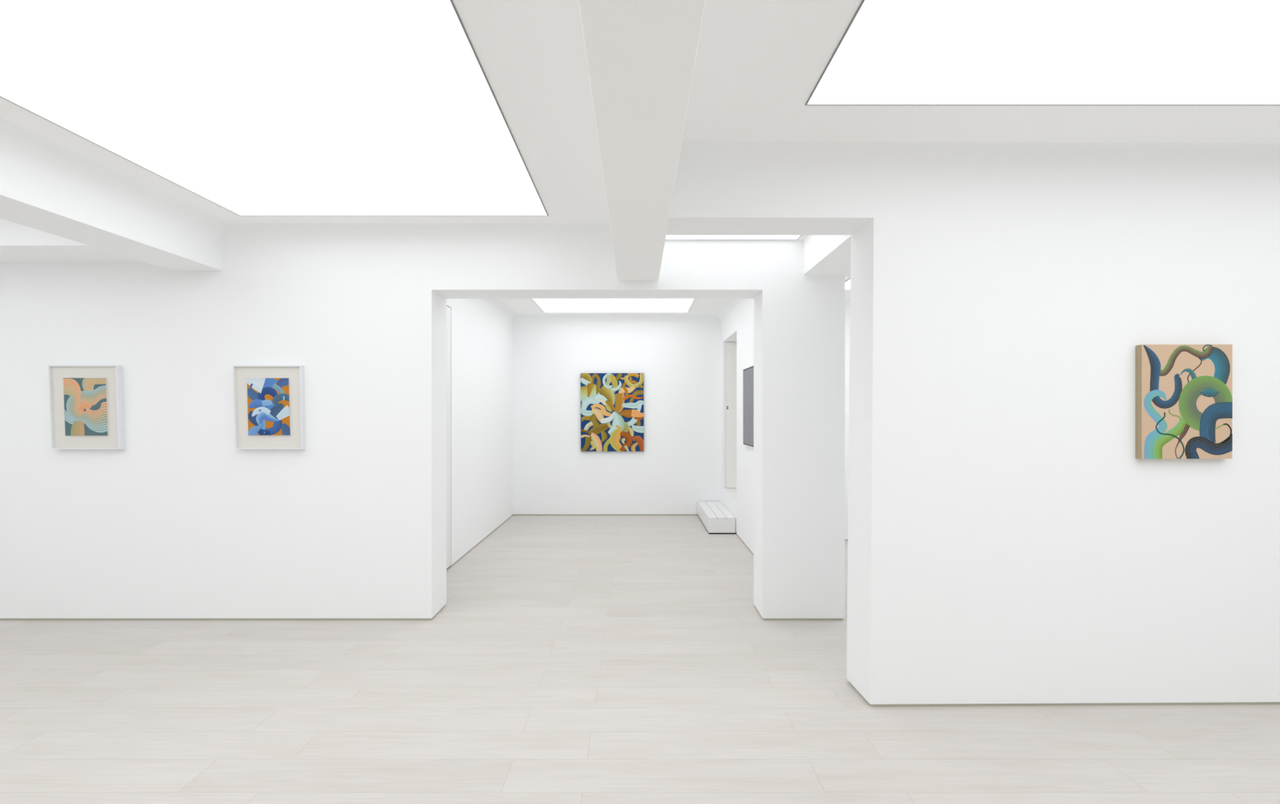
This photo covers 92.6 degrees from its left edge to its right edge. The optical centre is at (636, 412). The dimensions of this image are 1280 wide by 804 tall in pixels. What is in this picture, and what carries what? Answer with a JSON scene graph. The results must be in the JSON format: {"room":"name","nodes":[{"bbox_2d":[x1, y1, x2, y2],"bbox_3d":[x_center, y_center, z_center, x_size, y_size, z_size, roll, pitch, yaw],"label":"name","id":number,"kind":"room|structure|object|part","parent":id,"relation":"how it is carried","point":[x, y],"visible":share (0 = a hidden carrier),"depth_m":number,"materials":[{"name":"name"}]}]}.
{"room":"art gallery","nodes":[
{"label":"art gallery","id":0,"kind":"room"},
{"bbox_2d":[0,240,844,618],"bbox_3d":[-2.174,-0.018,4.728,7.453,3.104,0.355,0,0,0],"label":"wall","id":1,"kind":"structure","parent":0,"point":[180,522],"depth_m":4.55,"materials":[{"name":"white paint"}]},
{"bbox_2d":[48,364,125,448],"bbox_3d":[-4.066,-0.038,4.525,0.528,0.620,0.050,0,0,0],"label":"framed painting","id":2,"kind":"object","parent":1,"relation":"attached to","point":[86,402],"visible":1,"depth_m":4.51,"materials":[{"name":"white paint"}]},
{"bbox_3d":[-4.061,-0.041,4.511,0.327,0.424,0.010,0,0,0],"label":"panel","id":3,"kind":"part","parent":2,"relation":"part of","materials":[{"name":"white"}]},
{"bbox_2d":[232,365,306,448],"bbox_3d":[-2.715,-0.038,4.525,0.513,0.618,0.050,0,0,0],"label":"framed painting","id":4,"kind":"object","parent":1,"relation":"attached to","point":[269,401],"visible":1,"depth_m":4.52,"materials":[{"name":"white paint"}]},
{"bbox_3d":[-2.710,-0.042,4.511,0.318,0.421,0.010,0,0,0],"label":"panel","id":5,"kind":"part","parent":4,"relation":"part of","materials":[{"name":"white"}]},
{"bbox_2d":[223,222,613,245],"bbox_3d":[-1.606,-1.305,4.485,2.936,0.130,0.130,0,0,0],"label":"coving","id":6,"kind":"structure","parent":1,"relation":"attached to","point":[235,233],"depth_m":4.53,"materials":[{"name":"white paint"}]},
{"bbox_2d":[0,604,840,620],"bbox_3d":[-2.187,1.542,4.728,7.427,0.017,0.341,0,0,0],"label":"baseboard","id":7,"kind":"structure","parent":1,"relation":"attached to","point":[445,605],"depth_m":4.56,"materials":[{"name":"beige"}]},
{"bbox_2d":[446,298,512,565],"bbox_3d":[-1.954,0.017,7.048,0.200,3.034,4.285,0,0,0],"label":"wall","id":8,"kind":"structure","parent":0,"point":[482,338],"depth_m":7.20,"materials":[{"name":"white paint"}]},
{"bbox_2d":[446,306,450,568],"bbox_3d":[-1.954,0.249,5.623,0.200,2.601,1.014,0,0,0],"label":"door","id":9,"kind":"structure","parent":8,"relation":"in","point":[448,309],"depth_m":6.04,"materials":[{"name":"white paint"}]},
{"bbox_2d":[448,515,512,567],"bbox_3d":[-1.958,1.542,7.048,0.193,0.017,4.285,0,0,0],"label":"baseboard","id":10,"kind":"structure","parent":8,"relation":"attached to","point":[512,515],"depth_m":7.15,"materials":[{"name":"beige"}]},
{"bbox_2d":[479,298,519,323],"bbox_3d":[-1.794,-1.395,7.048,0.120,0.120,4.285,0,0,0],"label":"coving","id":11,"kind":"structure","parent":8,"relation":"attached to","point":[499,305],"depth_m":8.25,"materials":[{"name":"white paint"}]},
{"bbox_2d":[501,298,725,314],"bbox_3d":[-0.225,-1.552,7.147,3.650,0.195,4.485,0,0,0],"label":"ceiling","id":12,"kind":"structure","parent":0,"point":[522,306],"depth_m":8.53,"materials":[{"name":"white paint"}]},
{"bbox_2d":[532,298,694,312],"bbox_3d":[-0.293,-1.452,7.038,2.081,0.005,3.689,0,0,0],"label":"recessed light","id":13,"kind":"object","parent":12,"relation":"in","point":[547,305],"visible":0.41,"depth_m":8.31,"materials":[{"name":"grey plastic"}]},
{"bbox_2d":[512,323,720,514],"bbox_3d":[-0.225,-0.058,9.290,3.650,3.184,0.200,0,0,0],"label":"wall","id":14,"kind":"structure","parent":0,"point":[678,467],"depth_m":9.19,"materials":[{"name":"white paint"}]},
{"bbox_2d":[512,514,697,515],"bbox_3d":[-0.225,1.542,9.293,3.650,0.017,0.193,0,0,0],"label":"baseboard","id":15,"kind":"structure","parent":14,"relation":"attached to","point":[513,514],"depth_m":9.20,"materials":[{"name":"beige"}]},
{"bbox_2d":[580,373,644,451],"bbox_3d":[-0.360,-0.001,9.167,0.946,1.170,0.042,0,0,0],"label":"canvas painting","id":16,"kind":"object","parent":14,"relation":"attached to","point":[612,404],"visible":1,"depth_m":9.15,"materials":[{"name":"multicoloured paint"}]},
{"bbox_2d":[512,314,720,323],"bbox_3d":[-0.292,-1.395,9.130,3.124,0.120,0.120,0,0,0],"label":"coving","id":17,"kind":"structure","parent":14,"relation":"attached to","point":[520,318],"depth_m":9.17,"materials":[{"name":"white paint"}]},
{"bbox_2d":[0,515,1279,803],"bbox_3d":[-0.100,1.610,2.795,12.000,0.120,13.190,0,0,0],"label":"floor","id":18,"kind":"structure","parent":0,"point":[566,659],"depth_m":3.17,"materials":[{"name":"beige wood"}]},
{"bbox_2d":[697,501,735,533],"bbox_3d":[1.092,1.444,8.475,0.340,0.212,1.390,0,0,0],"label":"slatted bench","id":19,"kind":"object","parent":18,"relation":"on","point":[716,518],"depth_m":7.93,"materials":[{"name":"white wood"}]},
{"bbox_2d":[0,0,1279,222],"bbox_3d":[-0.100,-1.470,0.475,11.600,0.200,8.150,0,0,0],"label":"ceiling","id":20,"kind":"structure","parent":0,"point":[758,64],"depth_m":2.77,"materials":[{"name":"white paint"}]},
{"bbox_2d":[0,217,142,262],"bbox_3d":[-4.675,-1.344,4.322,2.450,0.452,0.455,0,0,0],"label":"recessed light","id":21,"kind":"object","parent":20,"relation":"attached to","point":[19,242],"visible":0.17,"depth_m":4.19,"materials":[{"name":"white paint"}]},
{"bbox_2d":[0,155,222,271],"bbox_3d":[-3.262,-1.311,0.475,0.376,0.518,8.150,0,0,0],"label":"ceiling beam","id":22,"kind":"structure","parent":20,"relation":"attached to","point":[30,197],"depth_m":3.56,"materials":[{"name":"white paint"}]},
{"bbox_2d":[0,116,228,245],"bbox_3d":[-3.009,-1.305,0.475,0.130,0.130,8.150,0,0,0],"label":"coving","id":23,"kind":"structure","parent":20,"relation":"attached to","point":[20,144],"depth_m":3.46,"materials":[{"name":"white paint"}]},
{"bbox_2d":[0,0,548,216],"bbox_3d":[-1.681,-1.367,1.321,2.141,0.005,5.855,0,0,0],"label":"recessed light","id":24,"kind":"object","parent":20,"relation":"in","point":[251,108],"visible":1,"depth_m":2.66,"materials":[{"name":"grey plastic"}]},
{"bbox_2d":[577,0,706,280],"bbox_3d":[0.014,-1.276,0.475,0.305,0.589,8.150,0,0,0],"label":"ceiling beam","id":25,"kind":"structure","parent":20,"relation":"attached to","point":[641,55],"depth_m":1.96,"materials":[{"name":"white paint"}]},
{"bbox_2d":[804,0,1279,105],"bbox_3d":[2.679,-1.367,0.556,3.855,0.005,4.324,0,0,0],"label":"recessed light","id":26,"kind":"object","parent":20,"relation":"in","point":[891,52],"visible":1,"depth_m":2.33,"materials":[{"name":"grey plastic"}]},
{"bbox_2d":[720,298,753,553],"bbox_3d":[1.410,0.017,7.048,0.280,3.034,4.285,0,0,0],"label":"wall","id":27,"kind":"structure","parent":0,"point":[738,326],"depth_m":7.43,"materials":[{"name":"white paint"}]},
{"bbox_2d":[714,298,743,323],"bbox_3d":[1.210,-1.395,7.048,0.120,0.120,4.285,0,0,0],"label":"coving","id":28,"kind":"structure","parent":27,"relation":"attached to","point":[728,305],"depth_m":8.26,"materials":[{"name":"white paint"}]},
{"bbox_2d":[742,364,753,448],"bbox_3d":[1.254,-0.062,6.720,0.032,0.880,0.760,0,0,0],"label":"canvas painting","id":29,"kind":"object","parent":27,"relation":"attached to","point":[748,372],"visible":0.6,"depth_m":6.78,"materials":[{"name":"grey paint"}]},
{"bbox_2d":[797,235,807,239],"bbox_3d":[0.706,-1.427,4.035,1.079,0.285,1.030,0,0,0],"label":"ceiling","id":30,"kind":"structure","parent":0,"point":[802,237],"depth_m":4.50,"materials":[{"name":"white paint"}]},
{"bbox_2d":[665,235,801,239],"bbox_3d":[0.681,-1.282,4.043,1.029,0.005,0.977,0,0,0],"label":"recessed light","id":31,"kind":"object","parent":30,"relation":"in","point":[668,237],"visible":0.24,"depth_m":4.47,"materials":[{"name":"grey plastic"}]},
{"bbox_2d":[803,235,850,276],"bbox_3d":[3.473,-1.297,4.060,4.455,0.546,1.080,0,0,0],"label":"ceiling","id":32,"kind":"structure","parent":0,"point":[823,255],"depth_m":4.20,"materials":[{"name":"white paint"}]},
{"bbox_2d":[844,300,850,539],"bbox_3d":[3.625,0.042,7.470,4.150,2.984,0.200,0,0,0],"label":"wall","id":33,"kind":"structure","parent":0,"point":[847,303],"depth_m":7.37,"materials":[{"name":"white paint"}]},
{"bbox_2d":[844,276,850,300],"bbox_3d":[3.625,-1.410,6.100,4.150,0.120,3.000,0,0,0],"label":"ceiling","id":34,"kind":"structure","parent":0,"point":[847,292],"depth_m":6.94,"materials":[{"name":"white paint"}]},
{"bbox_2d":[844,278,850,289],"bbox_3d":[3.530,-1.347,5.725,2.752,0.005,1.962,0,0,0],"label":"recessed light","id":35,"kind":"object","parent":34,"relation":"in","point":[847,283],"visible":0.02,"depth_m":6.43,"materials":[{"name":"grey"}]},
{"bbox_2d":[666,176,1279,704],"bbox_3d":[2.933,-0.018,3.365,5.534,3.104,0.310,0,0,0],"label":"wall","id":36,"kind":"structure","parent":0,"point":[1010,541],"depth_m":3.22,"materials":[{"name":"white paint"}]},
{"bbox_2d":[675,140,1279,178],"bbox_3d":[2.933,-1.305,3.171,5.535,0.130,0.130,0,0,-1],"label":"coving","id":37,"kind":"structure","parent":36,"relation":"attached to","point":[696,157],"depth_m":3.20,"materials":[{"name":"white paint"}]},
{"bbox_2d":[848,681,1279,706],"bbox_3d":[3.462,1.542,3.365,4.476,0.017,0.296,0,0,0],"label":"baseboard","id":38,"kind":"structure","parent":36,"relation":"attached to","point":[1240,703],"depth_m":3.23,"materials":[{"name":"beige"}]},
{"bbox_2d":[1135,344,1232,458],"bbox_3d":[2.872,-0.056,3.207,0.478,0.597,0.045,0,0,0],"label":"canvas painting","id":39,"kind":"object","parent":36,"relation":"attached to","point":[1184,393],"visible":1,"depth_m":3.19,"materials":[{"name":"fabric"}]},
{"bbox_3d":[2.025,0.040,8.348,0.950,2.351,1.435,0,0,0],"label":"wall","id":40,"kind":"structure","parent":0,"visible":0},
{"bbox_2d":[723,342,736,499],"bbox_3d":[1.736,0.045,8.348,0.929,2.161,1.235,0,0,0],"label":"door","id":41,"kind":"structure","parent":40,"relation":"in","point":[729,348],"depth_m":8.93,"materials":[{"name":"white paint"}]}
]}

